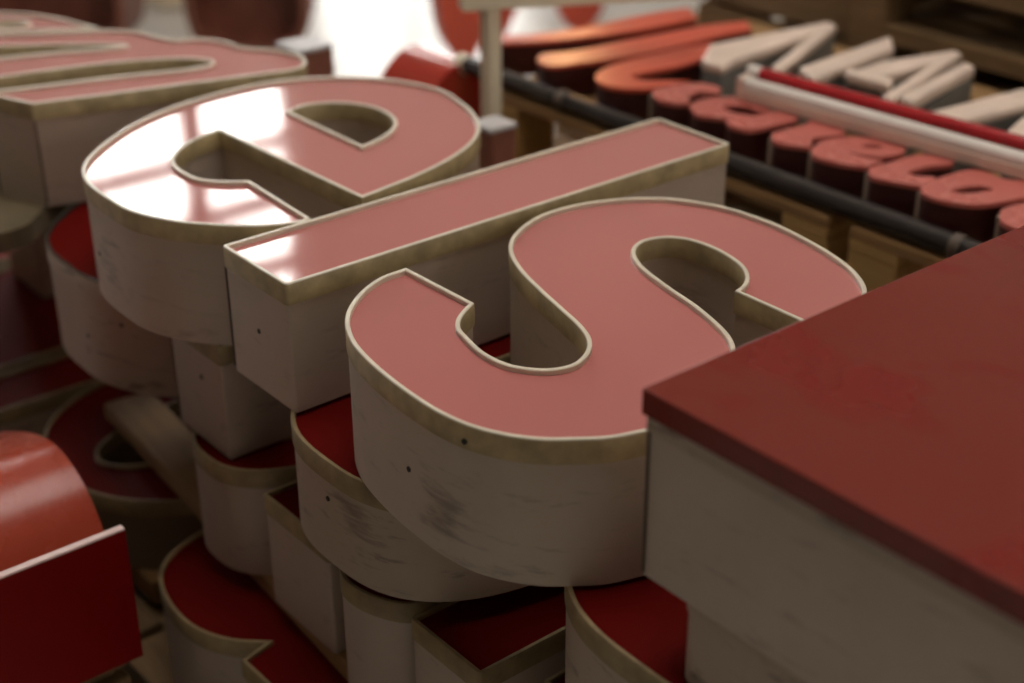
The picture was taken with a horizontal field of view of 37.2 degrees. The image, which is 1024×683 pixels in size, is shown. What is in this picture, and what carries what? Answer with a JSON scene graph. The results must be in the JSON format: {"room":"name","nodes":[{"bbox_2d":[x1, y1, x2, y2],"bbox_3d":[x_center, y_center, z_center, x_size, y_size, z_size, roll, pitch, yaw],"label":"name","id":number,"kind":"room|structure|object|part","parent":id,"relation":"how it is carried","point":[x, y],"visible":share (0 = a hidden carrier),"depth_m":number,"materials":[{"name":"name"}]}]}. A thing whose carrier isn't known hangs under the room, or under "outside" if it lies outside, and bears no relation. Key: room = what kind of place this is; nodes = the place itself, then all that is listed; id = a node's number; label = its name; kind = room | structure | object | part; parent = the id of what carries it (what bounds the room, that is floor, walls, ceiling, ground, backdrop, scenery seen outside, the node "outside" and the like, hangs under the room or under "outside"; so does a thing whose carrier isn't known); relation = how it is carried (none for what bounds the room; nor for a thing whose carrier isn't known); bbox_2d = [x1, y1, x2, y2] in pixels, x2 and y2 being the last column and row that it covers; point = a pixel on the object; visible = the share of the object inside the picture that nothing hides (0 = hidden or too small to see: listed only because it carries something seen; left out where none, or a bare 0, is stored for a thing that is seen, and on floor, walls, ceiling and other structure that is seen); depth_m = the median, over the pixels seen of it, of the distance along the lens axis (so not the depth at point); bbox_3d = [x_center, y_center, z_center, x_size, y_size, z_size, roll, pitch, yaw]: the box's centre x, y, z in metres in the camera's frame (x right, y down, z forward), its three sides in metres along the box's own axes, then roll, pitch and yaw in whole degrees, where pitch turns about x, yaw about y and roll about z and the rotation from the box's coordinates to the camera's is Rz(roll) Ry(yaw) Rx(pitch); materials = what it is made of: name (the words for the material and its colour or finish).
{"room":"sign workshop","nodes":[
{"label":"sign workshop","id":0,"kind":"room"},
{"bbox_2d":[133,0,784,601],"bbox_3d":[0.661,0.084,3.789,13.100,0.200,11.600,-21,34,-34],"label":"floor","id":1,"kind":"structure","parent":0,"point":[366,35],"depth_m":6.29,"materials":[{"name":"concrete"}]},
{"bbox_2d":[0,0,144,29],"bbox_3d":[-1.803,-1.464,5.900,0.660,0.640,0.300,1,27,3],"label":"letter","id":2,"kind":"object","parent":1,"relation":"on","point":[102,14],"visible":0.41,"depth_m":6.08,"materials":[{"name":"red plastic"}]},
{"bbox_2d":[83,663,130,682],"bbox_3d":[-1.042,0.585,2.257,0.742,0.330,0.662,-21,34,-34],"label":"wooden crate","id":3,"kind":"object","parent":1,"relation":"on","point":[118,674],"visible":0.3,"depth_m":2.17,"materials":[{"name":"brown wood"}]},
{"bbox_2d":[0,432,142,682],"bbox_3d":[-0.985,0.345,2.121,0.738,0.221,0.600,-21,34,-34],"label":"letter","id":4,"kind":"object","parent":3,"relation":"on","point":[68,610],"visible":1,"depth_m":2.09,"materials":[{"name":"red plastic"}]},
{"bbox_3d":[-0.806,0.454,1.915,0.720,0.213,0.012,-21,34,-34],"label":"panel","id":5,"kind":"part","parent":4,"relation":"part of","materials":[{"name":"red plastic"}]},
{"bbox_3d":[-0.596,0.598,2.246,0.040,0.312,0.040,-21,34,-34],"label":"post","id":6,"kind":"part","parent":3,"relation":"part of","materials":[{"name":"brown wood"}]},
{"bbox_2d":[122,630,174,682],"bbox_3d":[0.128,0.706,2.211,0.780,0.145,1.460,-21,34,-34],"label":"pallet","id":7,"kind":"object","parent":1,"relation":"on","point":[155,665],"visible":0.02,"depth_m":2.44,"materials":[{"name":"brown wood"}]},
{"bbox_2d":[159,529,348,682],"bbox_3d":[-0.144,0.387,2.473,0.806,0.185,0.495,-21,34,-34],"label":"letter","id":8,"kind":"object","parent":7,"relation":"on","point":[223,626],"visible":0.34,"depth_m":2.25,"materials":[{"name":"red plastic"}]},
{"bbox_2d":[104,393,348,681],"bbox_3d":[-0.214,0.431,2.153,0.091,0.030,1.705,-18,32,-30],"label":"batten","id":9,"kind":"object","parent":8,"relation":"on","point":[147,424],"visible":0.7,"depth_m":2.62,"materials":[{"name":"brown wood"}]},
{"bbox_2d":[191,430,296,574],"bbox_3d":[-0.218,0.160,2.446,0.604,0.185,0.284,-21,34,-34],"label":"letter","id":10,"kind":"object","parent":9,"relation":"on","point":[231,491],"visible":0.13,"depth_m":2.25,"materials":[{"name":"white metal"}]},
{"bbox_2d":[171,338,291,458],"bbox_3d":[-0.155,-0.051,2.452,0.789,0.185,0.155,-21,34,-34],"label":"letter","id":11,"kind":"object","parent":10,"relation":"on","point":[235,415],"visible":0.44,"depth_m":2.22,"materials":[{"name":"white metal"}]},
{"bbox_2d":[264,480,345,653],"bbox_3d":[0.007,0.209,2.348,0.788,0.185,0.166,-21,34,-34],"label":"letter","id":12,"kind":"object","parent":9,"relation":"on","point":[306,583],"visible":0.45,"depth_m":2.12,"materials":[{"name":"white metal"}]},
{"bbox_3d":[0.020,0.208,2.118,0.080,0.028,0.480,-21,34,-34],"label":"spacer slat","id":13,"kind":"object","parent":12,"relation":"on","visible":0},
{"bbox_2d":[290,333,528,601],"bbox_3d":[0.005,0.125,2.077,0.610,0.157,0.414,-21,34,-34],"label":"letter","id":14,"kind":"object","parent":13,"relation":"on","point":[340,516],"visible":0.19,"depth_m":1.88,"materials":[{"name":"white metal"}]},
{"bbox_2d":[223,118,728,411],"bbox_3d":[-0.024,-0.133,2.206,0.794,0.185,0.163,-21,34,-34],"label":"letter","id":15,"kind":"object","parent":14,"relation":"on","point":[291,289],"visible":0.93,"depth_m":2.06,"materials":[{"name":"red plastic"}]},
{"bbox_2d":[345,197,866,586],"bbox_3d":[0.125,0.032,1.885,0.657,0.185,0.529,-21,34,-34],"label":"letter","id":16,"kind":"object","parent":14,"relation":"on","point":[531,469],"visible":0.88,"depth_m":1.73,"materials":[{"name":"red plastic"}]},
{"bbox_2d":[339,569,441,682],"bbox_3d":[0.045,0.308,2.155,0.624,0.185,0.170,-21,34,-34],"label":"letter","id":17,"kind":"object","parent":9,"relation":"on","point":[380,648],"visible":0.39,"depth_m":1.96,"materials":[{"name":"white metal"}]},
{"bbox_2d":[412,585,565,682],"bbox_3d":[0.225,0.333,2.106,0.794,0.185,0.140,-21,34,-34],"label":"letter","id":18,"kind":"object","parent":9,"relation":"on","point":[518,635],"visible":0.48,"depth_m":1.88,"materials":[{"name":"red plastic"}]},
{"bbox_2d":[564,575,688,682],"bbox_3d":[0.357,0.296,1.773,0.658,0.185,0.570,-21,34,-34],"label":"letter","id":19,"kind":"object","parent":18,"relation":"on","point":[634,630],"visible":0.09,"depth_m":1.59,"materials":[{"name":"red plastic"}]},
{"bbox_2d":[685,603,807,682],"bbox_3d":[0.605,0.284,1.487,0.692,0.096,0.559,-21,34,-34],"label":"letter","id":20,"kind":"object","parent":19,"relation":"on","point":[714,654],"visible":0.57,"depth_m":1.44,"materials":[{"name":"white metal"}]},
{"bbox_2d":[641,225,1023,682],"bbox_3d":[0.754,0.120,1.472,1.017,0.208,0.760,-21,34,-34],"label":"letter","id":21,"kind":"object","parent":20,"relation":"on","point":[839,489],"visible":1,"depth_m":1.34,"materials":[{"name":"red plastic"}]},
{"bbox_2d":[544,669,564,682],"bbox_3d":[0.341,0.412,1.952,0.654,0.185,0.164,-21,34,-34],"label":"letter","id":22,"kind":"object","parent":9,"relation":"on","point":[559,677],"visible":0.12,"depth_m":1.79,"materials":[{"name":"white metal"}]},
{"bbox_2d":[135,595,166,640],"bbox_3d":[-0.853,0.160,3.280,0.780,0.145,1.600,-21,34,-34],"label":"pallet","id":23,"kind":"object","parent":1,"relation":"on","point":[151,616],"visible":0.02,"depth_m":2.54,"materials":[{"name":"brown wood"}]},
{"bbox_2d":[0,252,10,269],"bbox_3d":[-1.217,-0.189,3.601,0.744,0.185,0.414,-21,34,-34],"label":"letter","id":24,"kind":"object","parent":23,"relation":"on","point":[5,262],"visible":0.02,"depth_m":3.39,"materials":[{"name":"white ceramic"}]},
{"bbox_2d":[0,267,100,436],"bbox_3d":[-0.973,0.047,3.141,0.669,0.185,0.604,-21,34,-34],"label":"letter","id":25,"kind":"object","parent":23,"relation":"on","point":[38,377],"visible":0.15,"depth_m":2.96,"materials":[{"name":"red plastic"}]},
{"bbox_2d":[9,222,54,297],"bbox_3d":[-0.748,-0.319,3.429,0.754,0.200,0.174,-21,34,-34],"label":"letter","id":26,"kind":"object","parent":25,"relation":"on","point":[30,263],"visible":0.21,"depth_m":3.20,"materials":[{"name":"white metal"}]},
{"bbox_2d":[131,568,161,603],"bbox_3d":[-0.542,0.278,2.842,0.500,0.045,0.420,-21,34,-34],"label":"plank","id":27,"kind":"object","parent":23,"relation":"on","point":[147,581],"visible":0.16,"depth_m":2.57,"materials":[{"name":"brown wood"}]},
{"bbox_2d":[43,381,202,569],"bbox_3d":[-0.539,0.194,2.802,0.614,0.140,0.520,-21,34,-34],"label":"letter","id":28,"kind":"object","parent":27,"relation":"on","point":[123,489],"visible":0.23,"depth_m":2.59,"materials":[{"name":"red plastic"}]},
{"bbox_3d":[-0.367,-0.116,2.983,0.484,0.185,0.154,-21,34,-34],"label":"letter","id":29,"kind":"object","parent":28,"relation":"on","visible":0},
{"bbox_2d":[45,201,177,396],"bbox_3d":[-0.469,-0.148,2.642,0.658,0.185,0.570,-21,34,-34],"label":"letter","id":30,"kind":"object","parent":29,"relation":"on","point":[116,351],"visible":0.15,"depth_m":2.40,"materials":[{"name":"white metal"}]},
{"bbox_2d":[0,29,307,206],"bbox_3d":[-0.906,-0.455,2.840,1.049,0.185,0.442,14,31,26],"label":"letter","id":31,"kind":"object","parent":30,"relation":"on","point":[64,94],"visible":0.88,"depth_m":2.63,"materials":[{"name":"red plastic"}]},
{"bbox_2d":[82,76,480,345],"bbox_3d":[-0.339,-0.229,2.395,0.658,0.185,0.570,-21,34,-34],"label":"letter","id":32,"kind":"object","parent":30,"relation":"on","point":[165,194],"visible":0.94,"depth_m":2.27,"materials":[{"name":"red plastic"}]},
{"bbox_2d":[145,0,183,9],"bbox_3d":[-1.491,-1.675,6.644,0.330,0.330,0.410,-21,34,-34],"label":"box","id":33,"kind":"object","parent":1,"relation":"on","point":[163,4],"visible":0.67,"depth_m":6.51,"materials":[{"name":"cardboard"}]},
{"bbox_2d":[183,0,314,49],"bbox_3d":[-0.998,-1.363,5.806,0.470,0.540,0.260,-1,27,-1],"label":"letter","id":34,"kind":"object","parent":1,"relation":"on","point":[245,23],"visible":0.8,"depth_m":5.93,"materials":[{"name":"red plastic"}]},
{"bbox_2d":[275,35,333,76],"bbox_3d":[-0.426,-0.248,3.325,0.145,0.825,0.145,-21,34,-34],"label":"letter","id":35,"kind":"object","parent":1,"relation":"on","point":[318,53],"visible":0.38,"depth_m":3.13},
{"bbox_2d":[381,44,480,118],"bbox_3d":[-0.156,-0.280,3.444,0.346,0.766,0.185,-21,34,-34],"label":"letter","id":36,"kind":"object","parent":1,"relation":"on","point":[417,63],"visible":0.13,"depth_m":3.25,"materials":[{"name":"red plastic"}]},
{"bbox_2d":[430,0,479,56],"bbox_3d":[-0.201,-1.331,5.756,0.206,0.526,0.120,-9,29,-17],"label":"letter","id":37,"kind":"object","parent":1,"relation":"on","point":[458,30],"visible":0.63,"depth_m":5.77,"materials":[{"name":"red plastic"}]},
{"bbox_2d":[479,115,516,169],"bbox_3d":[-0.032,-0.043,2.951,0.120,0.800,0.120,-21,34,-34],"label":"post","id":38,"kind":"object","parent":1,"relation":"on","point":[498,133],"visible":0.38,"depth_m":2.76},
{"bbox_2d":[501,9,516,34],"bbox_3d":[-0.020,-1.288,6.030,0.135,0.194,0.058,0,27,1],"label":"letter","id":39,"kind":"object","parent":1,"relation":"on","point":[507,15],"visible":0.23,"depth_m":6.01,"materials":[{"name":"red plastic"}]},
{"bbox_2d":[458,0,661,118],"bbox_3d":[0.135,-0.280,3.211,0.481,0.981,0.081,-7,28,-12],"label":"frame","id":40,"kind":"object","parent":1,"relation":"on","point":[490,10],"visible":0.28,"depth_m":2.99,"materials":[{"name":"beige metal"}]},
{"bbox_3d":[-0.040,-0.237,3.185,0.032,0.930,0.032,-21,34,-34],"label":"post","id":41,"kind":"part","parent":40,"relation":"part of","materials":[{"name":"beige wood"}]},
{"bbox_2d":[557,4,603,28],"bbox_3d":[0.282,-1.490,6.147,0.226,0.446,0.120,5,28,10],"label":"letter","id":42,"kind":"object","parent":1,"relation":"on","point":[577,16],"visible":0.71,"depth_m":6.17,"materials":[{"name":"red plastic"}]},
{"bbox_2d":[554,10,697,137],"bbox_3d":[0.498,-0.607,4.367,0.532,0.500,0.542,-21,34,-34],"label":"wooden crate","id":43,"kind":"object","parent":1,"relation":"on","point":[558,129],"visible":0.02,"depth_m":4.39,"materials":[{"name":"brown wood"}]},
{"bbox_3d":[0.497,-0.821,4.257,0.532,0.018,0.542,-21,34,-34],"label":"lid","id":44,"kind":"part","parent":43,"relation":"part of","materials":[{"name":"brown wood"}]},
{"bbox_2d":[698,0,945,57],"bbox_3d":[0.865,-0.599,3.954,0.632,0.860,0.482,-21,34,-34],"label":"wooden crate","id":45,"kind":"object","parent":1,"relation":"on","point":[796,13],"visible":0.03,"depth_m":3.62,"materials":[{"name":"brown wood"}]},
{"bbox_3d":[0.518,-0.581,3.942,0.040,0.842,0.040,-21,34,-34],"label":"post","id":46,"kind":"part","parent":45,"relation":"part of","materials":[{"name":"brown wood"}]},
{"bbox_3d":[0.778,-0.436,3.660,0.040,0.842,0.040,-21,34,-34],"label":"post","id":47,"kind":"part","parent":45,"relation":"part of","materials":[{"name":"brown wood"}]},
{"bbox_3d":[0.543,0.113,3.355,0.788,0.148,0.910,-21,34,-34],"label":"pallet","id":48,"kind":"object","parent":1,"relation":"on","visible":0},
{"bbox_3d":[0.542,-0.019,3.287,0.788,0.148,0.910,-21,34,-34],"label":"pallet","id":49,"kind":"object","parent":48,"relation":"on","visible":0},
{"bbox_3d":[0.541,-0.151,3.219,0.788,0.148,0.910,-21,34,-34],"label":"pallet","id":50,"kind":"object","parent":49,"relation":"on","visible":0},
{"bbox_2d":[552,131,782,225],"bbox_3d":[0.541,-0.282,3.151,0.788,0.148,0.910,-21,34,-34],"label":"pallet","id":51,"kind":"object","parent":50,"relation":"on","point":[733,200],"visible":0.02,"depth_m":2.97,"materials":[{"name":"brown wood"}]},
{"bbox_2d":[502,21,1003,262],"bbox_3d":[0.540,-0.414,3.083,0.788,0.148,0.910,-21,34,-34],"label":"pallet","id":52,"kind":"object","parent":51,"relation":"on","point":[534,119],"visible":0.19,"depth_m":2.92,"materials":[{"name":"brown wood"}]},
{"bbox_2d":[501,7,696,74],"bbox_3d":[0.188,-0.642,3.287,0.512,0.074,0.105,-13,30,-23],"label":"letter","id":53,"kind":"object","parent":52,"relation":"on","point":[519,52],"visible":0.5,"depth_m":3.23,"materials":[{"name":"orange plastic"}]},
{"bbox_2d":[537,21,751,96],"bbox_3d":[0.292,-0.587,3.181,0.543,0.074,0.105,-15,31,-27],"label":"letter","id":54,"kind":"object","parent":52,"relation":"on","point":[575,71],"visible":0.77,"depth_m":3.10,"materials":[{"name":"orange plastic"}]},
{"bbox_2d":[595,43,712,120],"bbox_3d":[0.317,-0.512,3.034,0.362,0.074,0.172,-21,34,-34],"label":"letter","id":55,"kind":"object","parent":52,"relation":"on","point":[626,86],"visible":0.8,"depth_m":2.99,"materials":[{"name":"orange plastic"}]},
{"bbox_2d":[648,83,721,128],"bbox_3d":[0.329,-0.438,2.891,0.142,0.074,0.105,-21,34,-34],"label":"letter","id":56,"kind":"object","parent":52,"relation":"on","point":[671,103],"visible":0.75,"depth_m":2.86,"materials":[{"name":"red plastic"}]},
{"bbox_2d":[452,53,981,257],"bbox_3d":[0.557,-0.220,2.498,0.042,0.042,2.106,-21,34,-34],"label":"pipe","id":57,"kind":"object","parent":52,"relation":"on","point":[935,238],"visible":0.7,"depth_m":2.58,"materials":[{"name":"black metal"}]},
{"bbox_2d":[689,97,798,163],"bbox_3d":[0.415,-0.386,2.788,0.141,0.074,0.192,-21,34,-34],"label":"letter","id":58,"kind":"object","parent":52,"relation":"on","point":[747,127],"visible":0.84,"depth_m":2.74,"materials":[{"name":"red plastic"}]},
{"bbox_2d":[735,73,1023,179],"bbox_3d":[0.777,-0.310,2.508,0.035,0.043,1.016,-24,35,-38],"label":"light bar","id":59,"kind":"object","parent":58,"relation":"on","point":[978,153],"visible":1,"depth_m":2.62,"materials":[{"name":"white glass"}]},
{"bbox_2d":[746,64,1023,151],"bbox_3d":[0.798,-0.343,2.532,0.027,0.027,1.006,-24,36,-38],"label":"tube","id":60,"kind":"object","parent":59,"relation":"on","point":[973,130],"visible":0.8,"depth_m":2.64,"materials":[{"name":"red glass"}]},
{"bbox_2d":[701,22,893,125],"bbox_3d":[0.579,-0.537,3.042,0.404,0.108,0.301,-21,34,-34],"label":"letter","id":61,"kind":"object","parent":52,"relation":"on","point":[806,52],"visible":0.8,"depth_m":3.00,"materials":[{"name":"white plastic"}]},
{"bbox_2d":[771,22,836,73],"bbox_3d":[0.589,-0.586,3.051,0.028,0.020,0.369,13,30,25],"label":"letter","id":62,"kind":"object","parent":61,"relation":"attached to","point":[795,48],"depth_m":3.08,"materials":[{"name":"white plastic"}]},
{"bbox_2d":[767,120,845,178],"bbox_3d":[0.517,-0.330,2.679,0.145,0.074,0.095,-21,34,-34],"label":"letter","id":63,"kind":"object","parent":52,"relation":"on","point":[789,149],"visible":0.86,"depth_m":2.64,"materials":[{"name":"red plastic"}]},
{"bbox_2d":[807,136,905,198],"bbox_3d":[0.587,-0.295,2.610,0.160,0.074,0.126,-21,34,-34],"label":"letter","id":64,"kind":"object","parent":52,"relation":"on","point":[841,163],"visible":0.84,"depth_m":2.57,"materials":[{"name":"red plastic"}]},
{"bbox_2d":[844,50,974,156],"bbox_3d":[0.778,-0.467,2.901,0.348,0.112,0.206,-21,34,-34],"label":"letter","id":65,"kind":"object","parent":52,"relation":"on","point":[936,81],"visible":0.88,"depth_m":2.85,"materials":[{"name":"white plastic"}]},
{"bbox_2d":[845,69,892,92],"bbox_3d":[0.664,-0.486,2.838,0.034,0.020,0.110,-24,35,-38],"label":"diffuser","id":66,"kind":"object","parent":65,"relation":"attached to","point":[857,81],"depth_m":2.83,"materials":[{"name":"white plastic"}]},
{"bbox_2d":[845,51,955,81],"bbox_3d":[0.760,-0.530,2.950,0.285,0.020,0.068,-17,32,-30],"label":"diffuser","id":67,"kind":"object","parent":65,"relation":"attached to","point":[899,70],"depth_m":2.92,"materials":[{"name":"white plastic"}]},
{"bbox_2d":[882,50,960,103],"bbox_3d":[0.779,-0.499,2.879,0.028,0.020,0.363,17,32,31],"label":"diffuser","id":68,"kind":"object","parent":65,"relation":"attached to","point":[941,72],"depth_m":2.86,"materials":[{"name":"white plastic"}]},
{"bbox_2d":[901,63,974,107],"bbox_3d":[0.791,-0.474,2.823,0.030,0.020,0.282,20,34,34],"label":"diffuser","id":69,"kind":"object","parent":65,"relation":"attached to","point":[928,89],"depth_m":2.82,"materials":[{"name":"white plastic"}]},
{"bbox_2d":[925,89,1023,172],"bbox_3d":[0.894,-0.391,2.764,0.346,0.100,0.067,-17,31,-29],"label":"letter","id":70,"kind":"object","parent":52,"relation":"on","point":[1003,111],"visible":0.25,"depth_m":2.71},
{"bbox_2d":[932,89,1023,123],"bbox_3d":[0.893,-0.426,2.746,0.346,0.020,0.067,-17,31,-29],"label":"diffuser","id":71,"kind":"object","parent":70,"relation":"attached to","point":[1005,108],"depth_m":2.71,"materials":[{"name":"white plastic"}]},
{"bbox_3d":[1.147,0.449,2.696,0.788,0.148,0.910,-21,34,-34],"label":"pallet","id":72,"kind":"object","parent":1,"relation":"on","visible":0},
{"bbox_3d":[1.147,0.317,2.628,0.788,0.148,0.910,-21,34,-34],"label":"pallet","id":73,"kind":"object","parent":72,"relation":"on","visible":0},
{"bbox_3d":[1.146,0.186,2.560,0.788,0.148,0.910,-21,34,-34],"label":"pallet","id":74,"kind":"object","parent":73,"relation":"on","visible":0},
{"bbox_3d":[1.145,0.054,2.493,0.788,0.148,0.910,-21,34,-34],"label":"pallet","id":75,"kind":"object","parent":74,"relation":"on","visible":0},
{"bbox_2d":[847,172,1000,291],"bbox_3d":[1.144,-0.077,2.425,0.788,0.148,0.910,-21,34,-34],"label":"pallet","id":76,"kind":"object","parent":75,"relation":"on","point":[880,258],"visible":0.3,"depth_m":2.46,"materials":[{"name":"brown wood"}]},
{"bbox_2d":[863,154,953,216],"bbox_3d":[0.662,-0.252,2.526,0.162,0.074,0.106,-21,34,-34],"label":"letter","id":77,"kind":"object","parent":76,"relation":"on","point":[894,185],"visible":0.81,"depth_m":2.49,"materials":[{"name":"red plastic"}]},
{"bbox_2d":[914,170,1023,242],"bbox_3d":[0.749,-0.213,2.449,0.186,0.074,0.141,-21,34,-34],"label":"letter","id":78,"kind":"object","parent":76,"relation":"on","point":[966,202],"visible":0.87,"depth_m":2.40,"materials":[{"name":"red plastic"}]},
{"bbox_2d":[994,203,1023,237],"bbox_3d":[0.808,-0.151,2.330,0.119,0.074,0.139,-21,34,-34],"label":"letter","id":79,"kind":"object","parent":76,"relation":"on","point":[1010,218],"visible":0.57,"depth_m":2.33,"materials":[{"name":"red plastic"}]},
{"bbox_2d":[1001,117,1023,179],"bbox_3d":[0.918,-0.339,2.663,0.071,0.100,0.262,21,34,35],"label":"letter","id":80,"kind":"object","parent":76,"relation":"on","point":[1018,128],"visible":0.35,"depth_m":2.60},
{"bbox_2d":[1007,117,1023,135],"bbox_3d":[0.918,-0.374,2.645,0.071,0.020,0.263,21,34,35],"label":"diffuser","id":81,"kind":"object","parent":80,"relation":"attached to","point":[1018,128],"depth_m":2.60,"materials":[{"name":"white plastic"}]},
{"bbox_3d":[1.439,0.015,3.554,0.800,0.130,1.180,-21,34,-34],"label":"pallet","id":82,"kind":"object","parent":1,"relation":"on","visible":0},
{"bbox_3d":[1.438,-0.101,3.494,0.800,0.130,1.180,-21,34,-34],"label":"pallet","id":83,"kind":"object","parent":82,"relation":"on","visible":0},
{"bbox_3d":[1.437,-0.216,3.435,0.800,0.130,1.180,-21,34,-34],"label":"pallet","id":84,"kind":"object","parent":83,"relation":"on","visible":0},
{"bbox_3d":[1.437,-0.332,3.375,0.800,0.130,1.180,-21,34,-34],"label":"pallet","id":85,"kind":"object","parent":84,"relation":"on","visible":0},
{"bbox_2d":[958,63,1023,92],"bbox_3d":[1.436,-0.447,3.316,0.800,0.130,1.180,-21,34,-34],"label":"pallet","id":86,"kind":"object","parent":85,"relation":"on","point":[981,77],"visible":0.02,"depth_m":3.46,"materials":[{"name":"brown wood"}]},
{"bbox_2d":[847,0,1023,79],"bbox_3d":[1.435,-0.563,3.256,0.800,0.130,1.180,-21,34,-34],"label":"pallet","id":87,"kind":"object","parent":86,"relation":"on","point":[953,13],"visible":0.38,"depth_m":3.40,"materials":[{"name":"brown wood"}]},
{"bbox_2d":[849,0,1023,69],"bbox_3d":[1.435,-0.678,3.197,0.800,0.130,1.180,-21,34,-34],"label":"pallet","id":88,"kind":"object","parent":87,"relation":"on","point":[891,17],"visible":1,"depth_m":3.27,"materials":[{"name":"brown wood"}]},
{"bbox_2d":[1006,0,1023,4],"bbox_3d":[1.434,-0.794,3.137,0.800,0.130,1.180,-21,34,-34],"label":"pallet","id":89,"kind":"object","parent":88,"relation":"on","point":[1014,1],"visible":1,"depth_m":3.06,"materials":[{"name":"brown wood"}]},
{"bbox_3d":[-0.749,-0.481,3.345,0.754,0.164,0.174,-21,34,-34],"label":"letter","id":90,"kind":"object","parent":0,"visible":0},
{"bbox_2d":[0,192,73,252],"bbox_3d":[-0.936,-0.317,2.811,0.435,0.035,0.646,-21,34,-34],"label":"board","id":91,"kind":"object","parent":90,"relation":"on","point":[22,222],"visible":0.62,"depth_m":2.57,"materials":[{"name":"beige wood"}]},
{"bbox_2d":[0,12,99,32],"bbox_3d":[-0.992,-0.542,3.009,0.396,0.185,0.146,-2,27,-2],"label":"letter","id":92,"kind":"object","parent":91,"relation":"on","point":[10,22],"visible":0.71,"depth_m":2.97,"materials":[{"name":"red plastic"}]}
]}

